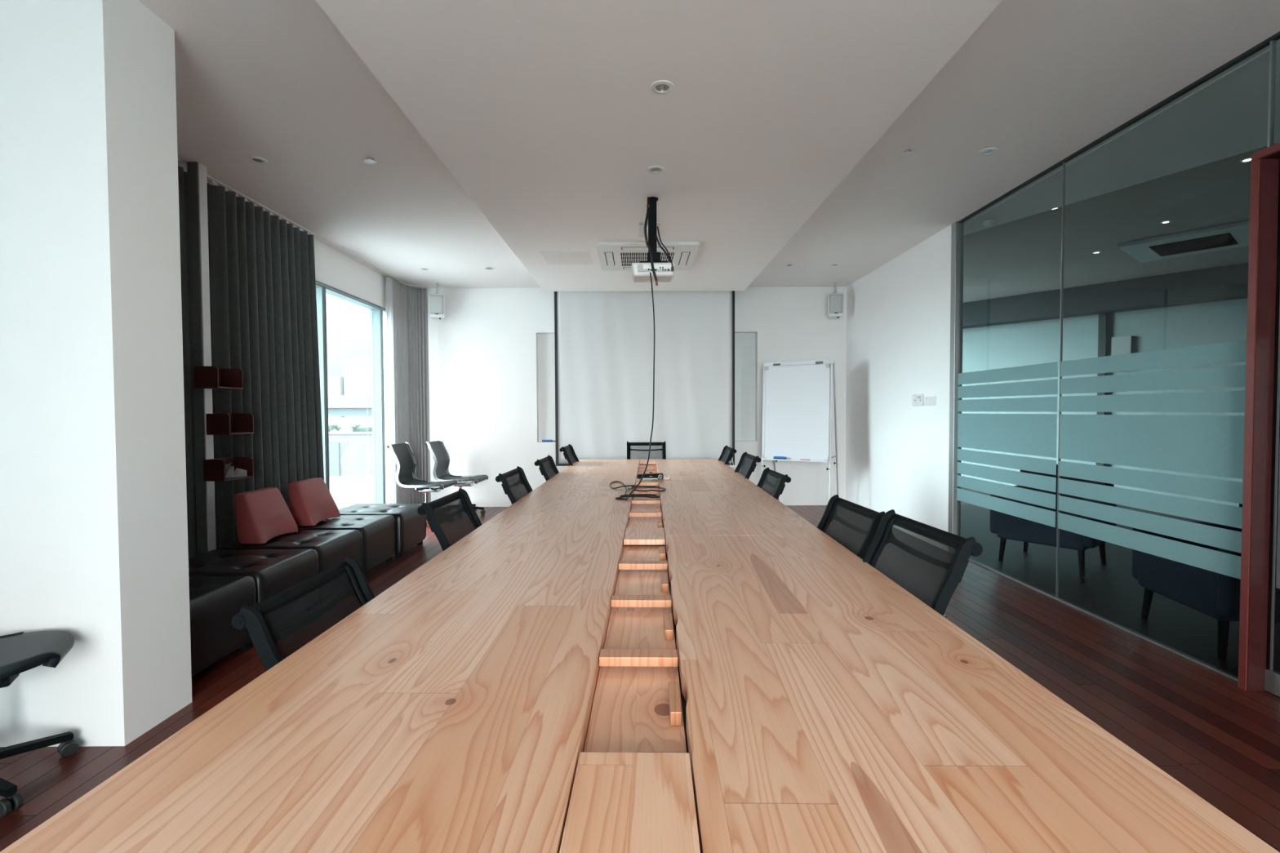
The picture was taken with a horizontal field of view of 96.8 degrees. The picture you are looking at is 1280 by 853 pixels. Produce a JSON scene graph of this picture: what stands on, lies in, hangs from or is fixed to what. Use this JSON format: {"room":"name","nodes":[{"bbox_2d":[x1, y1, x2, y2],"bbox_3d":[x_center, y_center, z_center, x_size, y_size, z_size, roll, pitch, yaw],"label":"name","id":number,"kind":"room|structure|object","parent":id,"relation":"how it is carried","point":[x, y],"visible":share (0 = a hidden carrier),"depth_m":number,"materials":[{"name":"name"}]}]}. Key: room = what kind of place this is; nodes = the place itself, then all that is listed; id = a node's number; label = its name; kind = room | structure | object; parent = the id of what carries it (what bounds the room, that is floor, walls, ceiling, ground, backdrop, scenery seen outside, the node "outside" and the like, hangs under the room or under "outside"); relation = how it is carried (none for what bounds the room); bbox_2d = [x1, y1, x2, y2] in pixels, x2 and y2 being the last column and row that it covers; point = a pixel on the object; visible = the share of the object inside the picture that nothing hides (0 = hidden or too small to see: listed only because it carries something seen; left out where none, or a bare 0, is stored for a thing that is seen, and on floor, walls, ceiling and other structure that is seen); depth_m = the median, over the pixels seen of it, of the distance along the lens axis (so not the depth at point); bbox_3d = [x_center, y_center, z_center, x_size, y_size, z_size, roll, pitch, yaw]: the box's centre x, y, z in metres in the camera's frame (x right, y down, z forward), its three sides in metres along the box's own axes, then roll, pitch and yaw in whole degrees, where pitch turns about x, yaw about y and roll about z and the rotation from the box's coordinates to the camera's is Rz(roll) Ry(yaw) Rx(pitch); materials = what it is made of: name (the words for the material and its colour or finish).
{"room":"conference room","nodes":[
{"label":"conference room","id":0,"kind":"room"},
{"bbox_2d":[183,169,388,503],"bbox_3d":[-3.119,-0.222,2.192,0.280,2.850,10.420,0,2,0],"label":"wall","id":1,"kind":"structure","parent":0,"point":[334,268],"depth_m":6.01,"materials":[{"name":"white paint"}]},
{"bbox_2d":[315,280,386,503],"bbox_3d":[-3.045,-0.131,5.737,0.135,2.470,3.100,0,2,0],"label":"window","id":2,"kind":"structure","parent":1,"relation":"in","point":[376,312],"depth_m":6.58,"materials":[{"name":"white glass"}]},
{"bbox_2d":[422,286,846,506],"bbox_3d":[-0.246,-0.384,7.561,6.070,2.850,0.300,0,2,0],"label":"wall","id":3,"kind":"structure","parent":0,"point":[491,355],"depth_m":7.41,"materials":[{"name":"white paint"}]},
{"bbox_2d":[542,440,555,442],"bbox_3d":[-1.195,0.189,7.463,0.175,0.028,0.044,0,2,0],"label":"eraser","id":4,"kind":"object","parent":3,"relation":"in","point":[543,441],"visible":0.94,"depth_m":7.44,"materials":[{"name":"blue plastic"}]},
{"bbox_2d":[0,487,1279,852],"bbox_3d":[5.359,1.151,5.455,17.250,0.150,17.200,0,2,0],"label":"floor","id":5,"kind":"structure","parent":0,"point":[1220,740],"depth_m":2.68,"materials":[{"name":"red wood"}]},
{"bbox_2d":[0,631,79,817],"bbox_3d":[-2.275,0.760,1.832,0.626,0.898,0.565,-1,2,-33],"label":"office chair","id":6,"kind":"object","parent":5,"relation":"on","point":[20,652],"visible":1,"depth_m":1.94,"materials":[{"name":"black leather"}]},
{"bbox_2d":[0,0,191,746],"bbox_3d":[-2.600,-0.226,2.253,1.320,2.850,0.323,0,2,0],"label":"wall pier","id":7,"kind":"object","parent":5,"relation":"on","point":[94,522],"visible":1,"depth_m":2.11,"materials":[{"name":"white paint"}]},
{"bbox_2d":[186,161,216,555],"bbox_3d":[-2.849,-0.266,3.705,0.068,2.850,0.076,0,2,0],"label":"wall","id":8,"kind":"structure","parent":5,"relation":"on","point":[196,171],"depth_m":3.68,"materials":[{"name":"paint"}]},
{"bbox_2d":[193,366,243,389],"bbox_3d":[-2.741,-0.315,3.704,0.150,0.138,0.235,0,2,0],"label":"box shelf","id":9,"kind":"object","parent":8,"relation":"attached to","point":[204,377],"visible":1,"depth_m":3.60,"materials":[{"name":"brown wood"}]},
{"bbox_2d":[203,457,253,481],"bbox_3d":[-2.723,0.280,3.769,0.150,0.138,0.235,0,2,8],"label":"box shelf","id":10,"kind":"object","parent":8,"relation":"attached to","point":[214,469],"visible":0.94,"depth_m":3.66,"materials":[{"name":"brown wood"}]},
{"bbox_2d":[225,462,247,478],"bbox_3d":[-2.714,0.289,3.761,0.111,0.100,0.182,0,2,8],"label":"paper sheets","id":11,"kind":"object","parent":10,"relation":"in","point":[229,470],"visible":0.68,"depth_m":3.77,"materials":[{"name":"paper"}]},
{"bbox_2d":[206,413,253,435],"bbox_3d":[-2.740,-0.018,3.808,0.150,0.138,0.235,0,2,0],"label":"box shelf","id":12,"kind":"object","parent":8,"relation":"attached to","point":[216,424],"visible":1,"depth_m":3.69,"materials":[{"name":"brown wood"}]},
{"bbox_2d":[188,576,256,676],"bbox_3d":[-2.376,0.989,2.754,0.691,0.391,0.578,0,2,0],"label":"leather ottoman","id":13,"kind":"object","parent":5,"relation":"on","point":[214,602],"visible":0.21,"depth_m":2.77,"materials":[{"name":"black leather"}]},
{"bbox_2d":[188,549,318,603],"bbox_3d":[-2.378,0.972,3.344,0.691,0.391,0.578,0,2,0],"label":"leather ottoman","id":14,"kind":"object","parent":5,"relation":"on","point":[273,571],"visible":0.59,"depth_m":3.30,"materials":[{"name":"black leather"}]},
{"bbox_2d":[217,529,361,573],"bbox_3d":[-2.391,0.956,3.929,0.691,0.391,0.578,0,2,0],"label":"leather ottoman","id":15,"kind":"object","parent":5,"relation":"on","point":[332,547],"visible":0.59,"depth_m":3.85,"materials":[{"name":"black leather"}]},
{"bbox_2d":[234,487,297,543],"bbox_3d":[-2.565,0.602,3.901,0.222,0.320,0.394,0,2,0],"label":"pillow","id":16,"kind":"object","parent":15,"relation":"on","point":[262,515],"visible":1,"depth_m":3.80,"materials":[{"name":"red leather"}]},
{"bbox_2d":[231,555,375,671],"bbox_3d":[-0.528,0.791,1.405,0.643,0.843,0.577,0,2,1],"label":"office chair","id":17,"kind":"object","parent":5,"relation":"on","point":[280,624],"visible":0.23,"depth_m":1.35,"materials":[{"name":"black fabric"}]},
{"bbox_2d":[297,515,395,573],"bbox_3d":[-2.393,0.940,4.518,0.691,0.391,0.578,0,2,0],"label":"leather ottoman","id":18,"kind":"object","parent":5,"relation":"on","point":[378,532],"visible":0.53,"depth_m":4.46,"materials":[{"name":"black leather"}]},
{"bbox_2d":[288,477,340,525],"bbox_3d":[-2.567,0.586,4.481,0.222,0.320,0.394,0,2,0],"label":"pillow","id":19,"kind":"object","parent":18,"relation":"on","point":[311,501],"visible":0.95,"depth_m":4.37,"materials":[{"name":"red leather"}]},
{"bbox_2d":[338,503,426,558],"bbox_3d":[-2.361,0.923,5.108,0.691,0.391,0.578,0,2,0],"label":"leather ottoman","id":20,"kind":"object","parent":5,"relation":"on","point":[411,526],"visible":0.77,"depth_m":5.02,"materials":[{"name":"black leather"}]},
{"bbox_2d":[386,441,457,526],"bbox_3d":[-2.442,0.633,6.432,0.643,0.898,0.577,0,2,3],"label":"office chair","id":21,"kind":"object","parent":5,"relation":"on","point":[405,459],"visible":0.7,"depth_m":6.42,"materials":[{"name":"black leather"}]},
{"bbox_2d":[417,488,481,551],"bbox_3d":[-0.543,0.738,2.438,0.643,0.893,0.577,0,2,2],"label":"office chair","id":22,"kind":"object","parent":5,"relation":"on","point":[452,517],"visible":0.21,"depth_m":2.42,"materials":[{"name":"black fabric"}]},
{"bbox_2d":[424,440,488,514],"bbox_3d":[-2.208,0.618,6.912,0.643,0.898,0.577,0,2,2],"label":"office chair","id":23,"kind":"object","parent":5,"relation":"on","point":[441,456],"visible":0.64,"depth_m":6.90,"materials":[{"name":"silver metal"}]},
{"bbox_2d":[495,466,532,504],"bbox_3d":[-0.477,0.707,3.378,0.643,0.903,0.577,0,2,2],"label":"office chair","id":24,"kind":"object","parent":5,"relation":"on","point":[515,484],"visible":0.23,"depth_m":3.38,"materials":[{"name":"black fabric"}]},
{"bbox_2d":[534,454,559,480],"bbox_3d":[-0.451,0.683,4.408,0.643,0.893,0.577,0,2,2],"label":"office chair","id":25,"kind":"object","parent":5,"relation":"on","point":[548,468],"visible":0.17,"depth_m":4.42,"materials":[{"name":"black fabric"}]},
{"bbox_2d":[559,444,578,465],"bbox_3d":[-0.410,0.639,5.428,0.643,0.923,0.577,0,2,2],"label":"office chair","id":26,"kind":"object","parent":5,"relation":"on","point":[569,454],"visible":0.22,"depth_m":5.45,"materials":[{"name":"black fabric"}]},
{"bbox_2d":[0,458,1279,852],"bbox_3d":[0.039,0.792,3.003,1.452,0.750,5.720,0,2,1],"label":"conference table","id":27,"kind":"object","parent":5,"relation":"on","point":[700,666],"visible":0.93,"depth_m":0.92,"materials":[{"name":"brown wood"}]},
{"bbox_2d":[582,464,688,752],"bbox_3d":[0.031,0.477,2.994,0.204,0.029,5.680,0,2,1],"label":"tray","id":28,"kind":"object","parent":27,"relation":"on","point":[629,713],"depth_m":1.12,"materials":[{"name":"brown wood"}]},
{"bbox_2d":[609,272,666,499],"bbox_3d":[-0.024,-0.295,3.570,0.369,1.393,0.811,0,2,0],"label":"cable","id":29,"kind":"object","parent":27,"relation":"on","point":[651,495],"visible":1,"depth_m":3.55,"materials":[{"name":"black rubber"}]},
{"bbox_2d":[637,471,663,479],"bbox_3d":[0.075,0.355,4.111,0.186,0.051,0.062,0,2,1],"label":"power strip","id":30,"kind":"object","parent":27,"relation":"on","point":[648,476],"visible":0.96,"depth_m":4.08,"materials":[{"name":"black plastic"}]},
{"bbox_2d":[663,475,670,479],"bbox_3d":[0.193,0.368,4.117,0.046,0.033,0.046,0,2,1],"label":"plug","id":31,"kind":"object","parent":27,"relation":"on","point":[665,477],"visible":0.88,"depth_m":4.09,"materials":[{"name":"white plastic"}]},
{"bbox_2d":[626,440,666,459],"bbox_3d":[0.072,0.627,5.982,0.577,0.913,0.643,0,2,0],"label":"office chair","id":32,"kind":"object","parent":5,"relation":"on","point":[628,444],"visible":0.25,"depth_m":6.24,"materials":[{"name":"black"}]},
{"bbox_2d":[718,445,737,464],"bbox_3d":[0.574,0.645,5.472,0.643,0.901,0.577,0,2,0],"label":"office chair","id":33,"kind":"object","parent":5,"relation":"on","point":[726,456],"visible":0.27,"depth_m":5.49,"materials":[{"name":"black fabric"}]},
{"bbox_2d":[734,452,761,479],"bbox_3d":[0.568,0.669,4.397,0.643,0.913,0.577,0,2,-1],"label":"office chair","id":34,"kind":"object","parent":5,"relation":"on","point":[747,464],"visible":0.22,"depth_m":4.41,"materials":[{"name":"black fabric"}]},
{"bbox_2d":[756,467,791,499],"bbox_3d":[0.556,0.713,3.533,0.643,0.873,0.577,0,2,-2],"label":"office chair","id":35,"kind":"object","parent":5,"relation":"on","point":[772,482],"visible":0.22,"depth_m":3.52,"materials":[{"name":"black fabric"}]},
{"bbox_2d":[761,359,838,501],"bbox_3d":[1.969,0.130,6.998,0.863,1.839,0.586,1,2,30],"label":"whiteboard","id":36,"kind":"object","parent":5,"relation":"on","point":[797,420],"visible":0.97,"depth_m":6.80,"materials":[{"name":"ceramic"}]},
{"bbox_2d":[773,456,786,459],"bbox_3d":[1.690,0.382,6.865,0.150,0.038,0.040,1,2,30],"label":"eraser","id":37,"kind":"object","parent":36,"relation":"on","point":[775,457],"visible":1,"depth_m":6.85,"materials":[{"name":"plastic"}]},
{"bbox_2d":[761,458,828,462],"bbox_3d":[1.836,0.403,6.779,0.785,0.019,0.060,1,2,30],"label":"tray","id":38,"kind":"object","parent":36,"relation":"on","point":[788,460],"depth_m":6.73,"materials":[{"name":"white metal"}]},
{"bbox_2d":[817,494,884,559],"bbox_3d":[0.562,0.742,2.228,0.643,0.886,0.577,0,2,-3],"label":"office chair","id":39,"kind":"object","parent":5,"relation":"on","point":[853,526],"visible":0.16,"depth_m":2.23,"materials":[{"name":"black fabric"}]},
{"bbox_2d":[862,509,982,617],"bbox_3d":[0.549,0.741,1.662,0.643,0.920,0.577,0,2,-3],"label":"office chair","id":40,"kind":"object","parent":5,"relation":"on","point":[927,562],"visible":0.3,"depth_m":1.63,"materials":[{"name":"black fabric"}]},
{"bbox_2d":[947,221,964,536],"bbox_3d":[2.730,-0.323,4.915,0.070,2.850,0.073,0,2,0],"label":"frame","id":41,"kind":"object","parent":5,"relation":"on","point":[955,226],"visible":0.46,"depth_m":4.89,"materials":[{"name":"metal"}]},
{"bbox_2d":[955,222,1057,535],"bbox_3d":[2.732,-0.306,4.289,0.016,2.850,1.170,0,2,0],"label":"partition panel","id":42,"kind":"object","parent":5,"relation":"on","point":[1032,434],"visible":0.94,"depth_m":4.19,"materials":[{"name":"glass"}]},
{"bbox_2d":[990,464,1116,576],"bbox_3d":[3.361,0.718,4.627,0.640,0.782,0.710,-1,2,-37],"label":"armchair","id":43,"kind":"object","parent":5,"relation":"on","point":[1006,526],"visible":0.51,"depth_m":4.52,"materials":[{"name":"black fabric"}]},
{"bbox_2d":[968,557,1238,681],"bbox_3d":[2.741,1.129,3.731,0.024,0.012,2.375,0,2,0],"label":"channel","id":44,"kind":"object","parent":5,"relation":"on","point":[1131,631],"visible":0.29,"depth_m":3.22,"materials":[{"name":"metal"}]},
{"bbox_2d":[1055,162,1246,598],"bbox_3d":[2.736,-0.273,3.102,0.016,2.850,1.195,0,2,0],"label":"partition panel","id":45,"kind":"object","parent":5,"relation":"on","point":[1205,445],"visible":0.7,"depth_m":3.00,"materials":[{"name":"glass"}]},
{"bbox_2d":[1131,503,1279,659],"bbox_3d":[3.231,0.762,3.052,0.640,0.782,0.710,0,2,10],"label":"armchair","id":46,"kind":"object","parent":5,"relation":"on","point":[1215,595],"visible":0.48,"depth_m":2.99,"materials":[{"name":"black fabric"}]},
{"bbox_2d":[315,0,1002,291],"bbox_3d":[0.069,-1.551,1.808,2.345,0.200,9.700,0,2,0],"label":"ceiling","id":47,"kind":"structure","parent":0,"point":[547,114],"depth_m":2.58,"materials":[{"name":"paint"}]},
{"bbox_2d":[540,251,592,264],"bbox_3d":[-0.662,-1.542,5.202,0.430,0.005,0.430,0,2,0],"label":"ceiling hatch","id":48,"kind":"object","parent":47,"relation":"attached to","point":[550,257],"visible":1,"depth_m":5.18,"materials":[{"name":"paint"}]},
{"bbox_2d":[595,241,700,271],"bbox_3d":[0.064,-1.526,5.140,0.874,0.036,0.874,0,2,0],"label":"air conditioner","id":49,"kind":"object","parent":47,"relation":"attached to","point":[612,255],"visible":0.69,"depth_m":4.96,"materials":[{"name":"white plastic"}]},
{"bbox_2d":[617,250,678,266],"bbox_3d":[0.064,-1.514,5.140,0.524,0.006,0.524,0,2,0],"label":"grille","id":50,"kind":"object","parent":49,"relation":"attached to","point":[624,258],"depth_m":5.06,"materials":[{"name":"white plastic"}]},
{"bbox_2d":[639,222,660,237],"bbox_3d":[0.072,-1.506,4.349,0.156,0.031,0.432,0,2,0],"label":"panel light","id":51,"kind":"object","parent":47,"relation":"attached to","point":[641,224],"visible":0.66,"depth_m":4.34,"materials":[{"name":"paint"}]},
{"bbox_2d":[644,196,657,285],"bbox_3d":[0.069,-1.203,3.684,0.046,0.591,0.115,-1,2,-30],"label":"hanging cable","id":52,"kind":"object","parent":47,"relation":"hanging from","point":[648,197],"visible":1,"depth_m":3.70,"materials":[{"name":"black rubber"}]},
{"bbox_2d":[631,196,675,282],"bbox_3d":[0.085,-1.243,3.773,0.286,0.525,0.229,0,2,0],"label":"projector","id":53,"kind":"object","parent":47,"relation":"hanging from","point":[664,271],"visible":0.97,"depth_m":3.73,"materials":[{"name":"white plastic"}]},
{"bbox_2d":[647,165,664,173],"bbox_3d":[0.093,-1.490,3.300,0.102,0.006,0.102,0,2,0],"label":"recessed light","id":54,"kind":"object","parent":47,"relation":"attached to","point":[653,169],"visible":1,"depth_m":3.29,"materials":[{"name":"white plastic"}]},
{"bbox_2d":[650,80,674,94],"bbox_3d":[0.096,-1.466,2.461,0.102,0.006,0.102,0,2,0],"label":"recessed light","id":55,"kind":"object","parent":47,"relation":"attached to","point":[661,86],"visible":1,"depth_m":2.45,"materials":[{"name":"white plastic"}]},
{"bbox_2d":[138,0,1279,288],"bbox_3d":[1.459,-1.739,2.218,9.450,0.160,10.920,0,2,0],"label":"ceiling","id":56,"kind":"structure","parent":0,"point":[1037,82],"depth_m":3.25,"materials":[{"name":"paint"}]},
{"bbox_2d":[248,155,267,164],"bbox_3d":[-2.421,-1.687,3.605,0.102,0.006,0.102,0,2,0],"label":"recessed light","id":57,"kind":"object","parent":56,"relation":"in","point":[255,159],"visible":1,"depth_m":3.60,"materials":[{"name":"white plastic"}]},
{"bbox_2d":[177,158,427,288],"bbox_3d":[-2.826,-1.714,4.862,0.250,0.019,4.837,0,2,0],"label":"rail","id":58,"kind":"object","parent":56,"relation":"attached to","point":[208,177],"visible":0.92,"depth_m":4.87,"materials":[{"name":"white plastic"}]},
{"bbox_2d":[177,163,197,557],"bbox_3d":[-2.927,-0.256,3.223,0.071,2.818,1.280,0,2,0],"label":"curtain","id":59,"kind":"object","parent":58,"relation":"hanging from","point":[182,175],"visible":0.06,"depth_m":3.67,"materials":[{"name":"grey fabric"}]},
{"bbox_2d":[206,180,324,549],"bbox_3d":[-2.917,-0.293,4.557,0.132,2.818,1.311,0,2,0],"label":"curtain","id":60,"kind":"object","parent":58,"relation":"hanging from","point":[263,300],"visible":0.79,"depth_m":4.37,"materials":[{"name":"grey fabric"}]},
{"bbox_2d":[385,276,396,503],"bbox_3d":[-2.937,-0.344,6.716,0.062,2.800,0.114,0,2,0],"label":"sheer curtain","id":61,"kind":"object","parent":58,"relation":"hanging from","point":[388,281],"visible":0.88,"depth_m":6.69,"materials":[{"name":"white fabric"}]},
{"bbox_2d":[392,280,431,503],"bbox_3d":[-2.870,-0.354,7.082,0.147,2.800,0.607,0,2,22],"label":"curtain","id":62,"kind":"object","parent":58,"relation":"hanging from","point":[410,304],"visible":0.74,"depth_m":7.15,"materials":[{"name":"fabric"}]},
{"bbox_2d":[364,157,377,164],"bbox_3d":[-1.706,-1.685,3.598,0.074,0.025,0.074,0,2,0],"label":"sprinkler","id":63,"kind":"object","parent":56,"relation":"attached to","point":[371,161],"visible":1,"depth_m":3.59,"materials":[{"name":"metal"}]},
{"bbox_2d":[428,283,444,319],"bbox_3d":[-2.536,-1.565,7.117,0.190,0.441,0.185,-1,2,-14],"label":"wall speaker","id":64,"kind":"object","parent":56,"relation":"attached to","point":[437,300],"visible":1,"depth_m":7.04,"materials":[{"name":"white plastic"}]},
{"bbox_2d":[430,294,443,314],"bbox_3d":[-2.516,-1.511,7.039,0.156,0.233,0.016,-1,2,-14],"label":"speaker grille","id":65,"kind":"object","parent":64,"relation":"attached to","point":[436,300],"depth_m":7.03,"materials":[{"name":"grey plastic"}]},
{"bbox_2d":[554,290,737,468],"bbox_3d":[0.060,-0.639,6.980,2.270,2.300,0.035,0,2,0],"label":"projection screen","id":66,"kind":"object","parent":56,"relation":"hanging from","point":[604,340],"visible":0.83,"depth_m":6.99,"materials":[{"name":"fabric"}]},
{"bbox_2d":[827,283,844,318],"bbox_3d":[2.467,-1.589,7.176,0.190,0.441,0.185,0,2,14],"label":"wall speaker","id":67,"kind":"object","parent":56,"relation":"attached to","point":[835,300],"visible":1,"depth_m":7.10,"materials":[{"name":"white plastic"}]},
{"bbox_2d":[829,293,842,313],"bbox_3d":[2.448,-1.534,7.098,0.156,0.233,0.016,0,2,14],"label":"speaker grille","id":68,"kind":"object","parent":67,"relation":"attached to","point":[835,300],"depth_m":7.09,"materials":[{"name":"grey plastic"}]},
{"bbox_2d":[901,149,914,157],"bbox_3d":[1.659,-1.697,3.526,0.074,0.025,0.074,0,2,0],"label":"sprinkler","id":69,"kind":"object","parent":56,"relation":"attached to","point":[906,153],"visible":1,"depth_m":3.51,"materials":[{"name":"metal"}]},
{"bbox_2d":[978,147,997,155],"bbox_3d":[2.159,-1.705,3.528,0.102,0.006,0.102,0,2,0],"label":"recessed light","id":70,"kind":"object","parent":56,"relation":"in","point":[987,151],"visible":1,"depth_m":3.52,"materials":[{"name":"white plastic"}]},
{"bbox_2d":[982,219,995,226],"bbox_3d":[2.958,-1.715,4.816,0.100,0.045,0.100,0,2,0],"label":"smoke detector","id":71,"kind":"object","parent":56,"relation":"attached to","point":[988,223],"visible":1,"depth_m":4.79,"materials":[{"name":"white plastic"}]},
{"bbox_2d":[845,224,951,532],"bbox_3d":[2.745,-0.359,6.188,0.100,2.850,2.470,0,2,0],"label":"wall","id":72,"kind":"structure","parent":0,"point":[898,313],"depth_m":5.86,"materials":[{"name":"white paint"}]},
{"bbox_2d":[911,394,924,405],"bbox_3d":[2.687,-0.257,5.501,0.025,0.112,0.200,0,2,0],"label":"light switch","id":73,"kind":"object","parent":72,"relation":"attached to","point":[917,399],"visible":1,"depth_m":5.48,"materials":[{"name":"white plastic"}]},
{"bbox_2d":[923,395,936,405],"bbox_3d":[2.692,-0.239,5.289,0.014,0.086,0.215,0,2,0],"label":"light switch panel","id":74,"kind":"object","parent":72,"relation":"attached to","point":[930,400],"visible":1,"depth_m":5.26,"materials":[{"name":"white plastic"}]},
{"bbox_2d":[958,31,1279,222],"bbox_3d":[2.733,-1.673,2.453,0.030,0.016,4.775,0,2,0],"label":"trim","id":75,"kind":"structure","parent":72,"relation":"attached to","point":[1266,42],"depth_m":3.07,"materials":[{"name":"black metal"}]},
{"bbox_2d":[960,297,1279,506],"bbox_3d":[8.376,-0.381,5.210,0.150,2.900,13.100,-2,2,-39],"label":"wall","id":76,"kind":"structure","parent":0,"point":[1035,342],"depth_m":7.64,"materials":[{"name":"glass"}]},
{"bbox_2d":[1095,312,1106,466],"bbox_3d":[6.233,-0.256,7.686,0.060,2.530,0.080,-2,2,-39],"label":"trim","id":77,"kind":"structure","parent":76,"relation":"attached to","point":[1102,326],"depth_m":7.64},
{"bbox_2d":[1111,335,1132,355],"bbox_3d":[6.359,-0.962,7.514,0.050,0.450,0.200,-2,2,-39],"label":"panel","id":78,"kind":"object","parent":76,"relation":"attached to","point":[1120,344],"visible":0.64,"depth_m":7.49,"materials":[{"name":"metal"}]},
{"bbox_2d":[963,142,1279,302],"bbox_3d":[8.380,-1.984,5.480,11.180,0.310,17.000,0,2,0],"label":"ceiling","id":79,"kind":"structure","parent":0,"point":[1023,255],"depth_m":5.37,"materials":[{"name":"paint"}]},
{"bbox_2d":[962,262,1248,328],"bbox_3d":[8.180,-1.638,5.021,0.300,0.365,13.100,-2,2,-39],"label":"beam","id":80,"kind":"structure","parent":79,"relation":"attached to","point":[1228,282],"depth_m":7.32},
{"bbox_2d":[1160,220,1171,223],"bbox_3d":[4.619,-1.796,4.996,0.069,0.006,0.069,0,2,0],"label":"recessed light","id":81,"kind":"object","parent":79,"relation":"in","point":[1166,221],"visible":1,"depth_m":4.99,"materials":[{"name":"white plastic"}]},
{"bbox_2d":[1117,219,1249,262],"bbox_3d":[5.421,-1.795,5.574,0.960,0.046,0.960,-2,2,-38],"label":"air conditioner","id":82,"kind":"object","parent":79,"relation":"attached to","point":[1233,235],"visible":0.75,"depth_m":5.50,"materials":[{"name":"grey plastic"}]},
{"bbox_2d":[1148,232,1238,256],"bbox_3d":[5.421,-1.776,5.574,0.560,0.008,0.560,-2,2,-38],"label":"grille","id":83,"kind":"object","parent":82,"relation":"attached to","point":[1224,239],"depth_m":5.54,"materials":[{"name":"black metal"}]},
{"bbox_2d":[1240,157,1251,162],"bbox_3d":[4.007,-1.759,3.752,0.069,0.006,0.069,0,2,0],"label":"recessed light","id":84,"kind":"object","parent":79,"relation":"in","point":[1247,159],"visible":0.82,"depth_m":3.75,"materials":[{"name":"white plastic"}]},
{"bbox_3d":[2.775,-0.147,-1.444,0.100,2.850,3.100,0,2,0],"label":"wall","id":85,"kind":"structure","parent":0,"visible":0},
{"bbox_2d":[1237,40,1279,697],"bbox_3d":[2.734,-0.223,1.307,0.120,2.850,2.403,0,2,0],"label":"door","id":86,"kind":"structure","parent":85,"relation":"in","point":[1260,521],"depth_m":2.48,"materials":[{"name":"red wood"}]},
{"label":"outside","id":87,"kind":"structure","parent":0,"visible":0},
{"bbox_2d":[328,417,372,431],"bbox_3d":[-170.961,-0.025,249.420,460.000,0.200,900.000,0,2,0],"label":"ground","id":88,"kind":"structure","parent":87,"point":[335,420],"depth_m":431.32,"materials":[{"name":"white concrete"}]},
{"bbox_2d":[327,377,344,417],"bbox_3d":[-323.468,-30.755,605.604,22.000,42.800,25.000,0,2,0],"label":"apartment tower","id":89,"kind":"structure","parent":88,"relation":"on","point":[335,384],"depth_m":592.87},
{"bbox_2d":[328,395,372,416],"bbox_3d":[-50.246,0.580,64.492,90.000,7.800,10.700,0,2,0],"label":"viaduct","id":90,"kind":"object","parent":88,"relation":"on","point":[338,405],"visible":0.02,"depth_m":59.44,"materials":[{"name":"concrete"}]},
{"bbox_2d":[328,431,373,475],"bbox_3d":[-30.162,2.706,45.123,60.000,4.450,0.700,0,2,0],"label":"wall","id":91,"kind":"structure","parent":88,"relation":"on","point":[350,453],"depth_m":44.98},
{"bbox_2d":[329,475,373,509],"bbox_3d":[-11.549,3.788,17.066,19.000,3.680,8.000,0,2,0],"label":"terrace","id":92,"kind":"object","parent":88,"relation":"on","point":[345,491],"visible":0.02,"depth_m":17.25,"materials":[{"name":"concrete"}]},
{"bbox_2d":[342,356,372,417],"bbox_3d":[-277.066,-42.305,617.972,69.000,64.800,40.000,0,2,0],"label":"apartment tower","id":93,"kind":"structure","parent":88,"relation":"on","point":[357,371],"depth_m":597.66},
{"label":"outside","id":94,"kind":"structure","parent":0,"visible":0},
{"bbox_2d":[328,418,372,431],"bbox_3d":[-29.125,0.062,46.503,58.728,1.349,1.663,0,2,0],"label":"hedge","id":95,"kind":"object","parent":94,"point":[357,426],"visible":0.06,"depth_m":46.06,"materials":[{"name":"green plant"}]},
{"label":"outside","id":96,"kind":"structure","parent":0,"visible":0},
{"bbox_2d":[342,422,353,431],"bbox_3d":[-23.526,0.109,45.728,0.700,0.750,0.400,0,2,0],"label":"gate post","id":97,"kind":"object","parent":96,"point":[346,427],"visible":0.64,"depth_m":45.53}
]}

